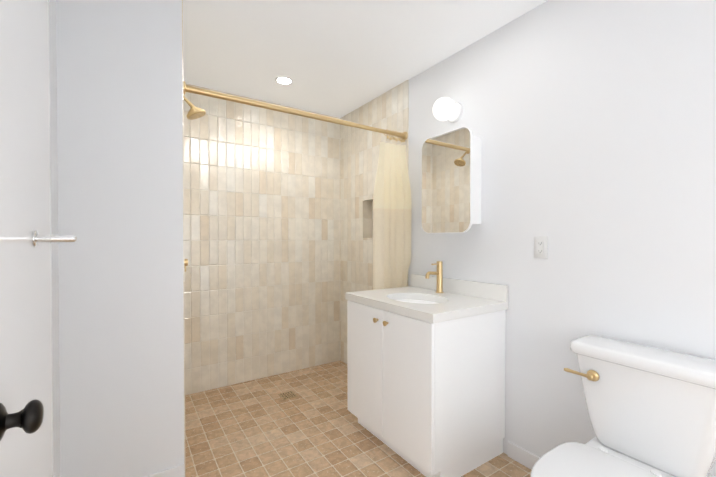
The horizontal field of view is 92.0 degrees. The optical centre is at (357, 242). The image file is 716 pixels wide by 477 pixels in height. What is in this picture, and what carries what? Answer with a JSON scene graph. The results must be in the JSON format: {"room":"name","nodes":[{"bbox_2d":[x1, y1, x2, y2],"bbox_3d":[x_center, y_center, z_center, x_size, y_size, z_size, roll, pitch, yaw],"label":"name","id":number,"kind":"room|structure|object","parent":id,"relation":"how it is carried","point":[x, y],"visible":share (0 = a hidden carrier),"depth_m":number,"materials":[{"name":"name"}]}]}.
{"room":"bathroom","nodes":[
{"label":"bathroom","id":0,"kind":"room"},
{"bbox_2d":[49,0,60,476],"bbox_3d":[-0.746,-0.002,0.579,0.100,2.440,4.223,0,1,-34],"label":"wall","id":1,"kind":"structure","parent":0,"point":[54,231],"depth_m":1.41,"materials":[{"name":"white paint"}]},
{"bbox_2d":[0,0,76,476],"bbox_3d":[-0.724,0.190,0.784,0.120,2.028,0.610,0,1,-34],"label":"door","id":2,"kind":"structure","parent":1,"relation":"in","point":[27,238],"depth_m":0.76,"materials":[{"name":"white paint"}]},
{"bbox_2d":[56,0,183,476],"bbox_3d":[-1.377,-0.018,2.056,0.480,2.440,1.063,0,1,-34],"label":"wall","id":3,"kind":"structure","parent":0,"point":[120,183],"depth_m":1.60,"materials":[{"name":"white paint"}]},
{"bbox_2d":[144,464,184,476],"bbox_3d":[-1.068,1.164,1.628,0.452,0.085,0.014,0,1,-34],"label":"baseboard","id":4,"kind":"structure","parent":3,"relation":"attached to","point":[177,471],"depth_m":1.72,"materials":[{"name":"white paint"}]},
{"bbox_2d":[182,0,185,476],"bbox_3d":[-1.177,-0.019,2.196,0.008,2.440,1.035,0,1,-34],"label":"wall tile","id":5,"kind":"structure","parent":3,"relation":"attached to","point":[183,233],"depth_m":1.76,"materials":[{"name":"beige tile"}]},
{"bbox_2d":[184,259,187,271],"bbox_3d":[-1.136,0.125,2.216,0.080,0.150,0.150,0,1,-34],"label":"shower valve","id":6,"kind":"object","parent":5,"relation":"attached to","point":[185,262],"visible":0.25,"depth_m":2.22,"materials":[{"name":"gold metal"}]},
{"bbox_2d":[184,96,205,119],"bbox_3d":[-1.087,-0.908,2.234,0.194,0.204,0.123,0,1,-34],"label":"shower head","id":7,"kind":"object","parent":5,"relation":"attached to","point":[194,112],"visible":0.79,"depth_m":2.23},
{"bbox_2d":[185,360,531,476],"bbox_3d":[0.117,1.261,1.225,2.236,0.100,4.323,0,1,-34],"label":"floor","id":8,"kind":"structure","parent":0,"point":[260,427],"depth_m":2.16,"materials":[{"name":"tile"}]},
{"bbox_2d":[278,391,296,399],"bbox_3d":[-0.551,1.193,2.712,0.116,0.003,0.116,0,1,-34],"label":"drain","id":9,"kind":"object","parent":8,"relation":"on","point":[287,395],"visible":1,"depth_m":2.70,"materials":[{"name":"gold metal"}]},
{"bbox_2d":[345,274,507,476],"bbox_3d":[0.374,0.720,2.114,0.616,0.964,0.792,0,1,-34],"label":"bathroom vanity","id":10,"kind":"object","parent":8,"relation":"on","point":[425,379],"visible":1,"depth_m":1.85,"materials":[{"name":"white wood"}]},
{"bbox_2d":[425,261,443,292],"bbox_3d":[0.497,0.224,2.251,0.150,0.206,0.052,0,1,-34],"label":"faucet","id":11,"kind":"object","parent":10,"relation":"on","point":[439,274],"visible":1,"depth_m":2.26,"materials":[{"name":"gold metal"}]},
{"bbox_2d":[530,335,715,476],"bbox_3d":[0.890,0.816,1.185,0.761,0.790,0.504,0,1,-34],"label":"toilet","id":12,"kind":"object","parent":8,"relation":"on","point":[651,411],"visible":1,"depth_m":1.25,"materials":[{"name":"white ceramic"}]},
{"bbox_2d":[183,0,547,117],"bbox_3d":[0.117,-1.279,1.198,2.236,0.100,4.323,0,1,-34],"label":"ceiling","id":13,"kind":"structure","parent":0,"point":[338,58],"depth_m":2.14,"materials":[{"name":"white paint"}]},
{"bbox_2d":[275,76,292,84],"bbox_3d":[-0.565,-1.241,2.646,0.140,0.006,0.140,0,1,-34],"label":"recessed light","id":14,"kind":"object","parent":13,"relation":"in","point":[283,80],"visible":1,"depth_m":2.64,"materials":[{"name":"white paint"}]},
{"bbox_2d":[408,0,715,476],"bbox_3d":[1.015,-0.015,1.807,0.120,2.440,4.123,0,1,-34],"label":"wall","id":15,"kind":"structure","parent":0,"point":[591,124],"depth_m":1.64,"materials":[{"name":"white paint"}]},
{"bbox_2d":[340,80,408,363],"bbox_3d":[0.147,-0.029,3.093,0.111,2.440,1.005,0,1,-34],"label":"wall tile","id":16,"kind":"structure","parent":15,"relation":"attached to","point":[360,148],"depth_m":3.18,"materials":[{"name":"beige tile"}]},
{"bbox_2d":[183,81,410,289],"bbox_3d":[-0.262,0.144,2.219,1.539,1.992,0.135,0,1,-34],"label":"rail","id":17,"kind":"object","parent":16,"relation":"attached to","point":[392,227],"visible":0.67,"depth_m":2.54,"materials":[{"name":"beige fabric"}]},
{"bbox_2d":[373,142,410,289],"bbox_3d":[0.262,0.199,2.567,0.275,1.875,0.135,0,1,-34],"label":"curtain","id":18,"kind":"object","parent":17,"relation":"hanging from","point":[392,190],"depth_m":2.55,"materials":[{"name":"fabric"}]},
{"bbox_2d":[433,97,462,121],"bbox_3d":[0.562,-0.852,2.210,0.178,0.142,0.142,0,1,-34],"label":"sconce","id":19,"kind":"object","parent":15,"relation":"attached to","point":[447,108],"visible":1,"depth_m":2.16,"materials":[{"name":"white glass"}]},
{"bbox_2d":[422,127,481,233],"bbox_3d":[0.595,-0.377,2.209,0.129,0.631,0.407,0,1,-34],"label":"upper cabinet","id":20,"kind":"object","parent":15,"relation":"attached to","point":[451,181],"visible":1,"depth_m":2.12,"materials":[{"name":"white"}]},
{"bbox_2d":[508,441,539,469],"bbox_3d":[1.473,1.171,1.009,0.014,0.085,2.265,0,1,-34],"label":"baseboard","id":21,"kind":"structure","parent":15,"relation":"attached to","point":[524,457],"depth_m":1.88,"materials":[{"name":"white paint"}]},
{"bbox_2d":[534,236,547,258],"bbox_3d":[0.947,0.023,1.793,0.010,0.115,0.070,0,1,-34],"label":"electrical outlet","id":22,"kind":"object","parent":15,"relation":"attached to","point":[541,247],"visible":1,"depth_m":1.79,"materials":[{"name":"white plastic"}]},
{"bbox_3d":[-1.050,-0.028,2.971,2.236,2.440,0.100,0,1,-34],"label":"wall","id":23,"kind":"structure","parent":0,"visible":0},
{"bbox_2d":[184,83,340,394],"bbox_3d":[-0.821,-0.029,3.058,1.556,2.440,0.008,0,1,-34],"label":"wall tile","id":24,"kind":"structure","parent":23,"relation":"attached to","point":[262,233],"depth_m":3.02,"materials":[{"name":"beige tile"}]}
]}

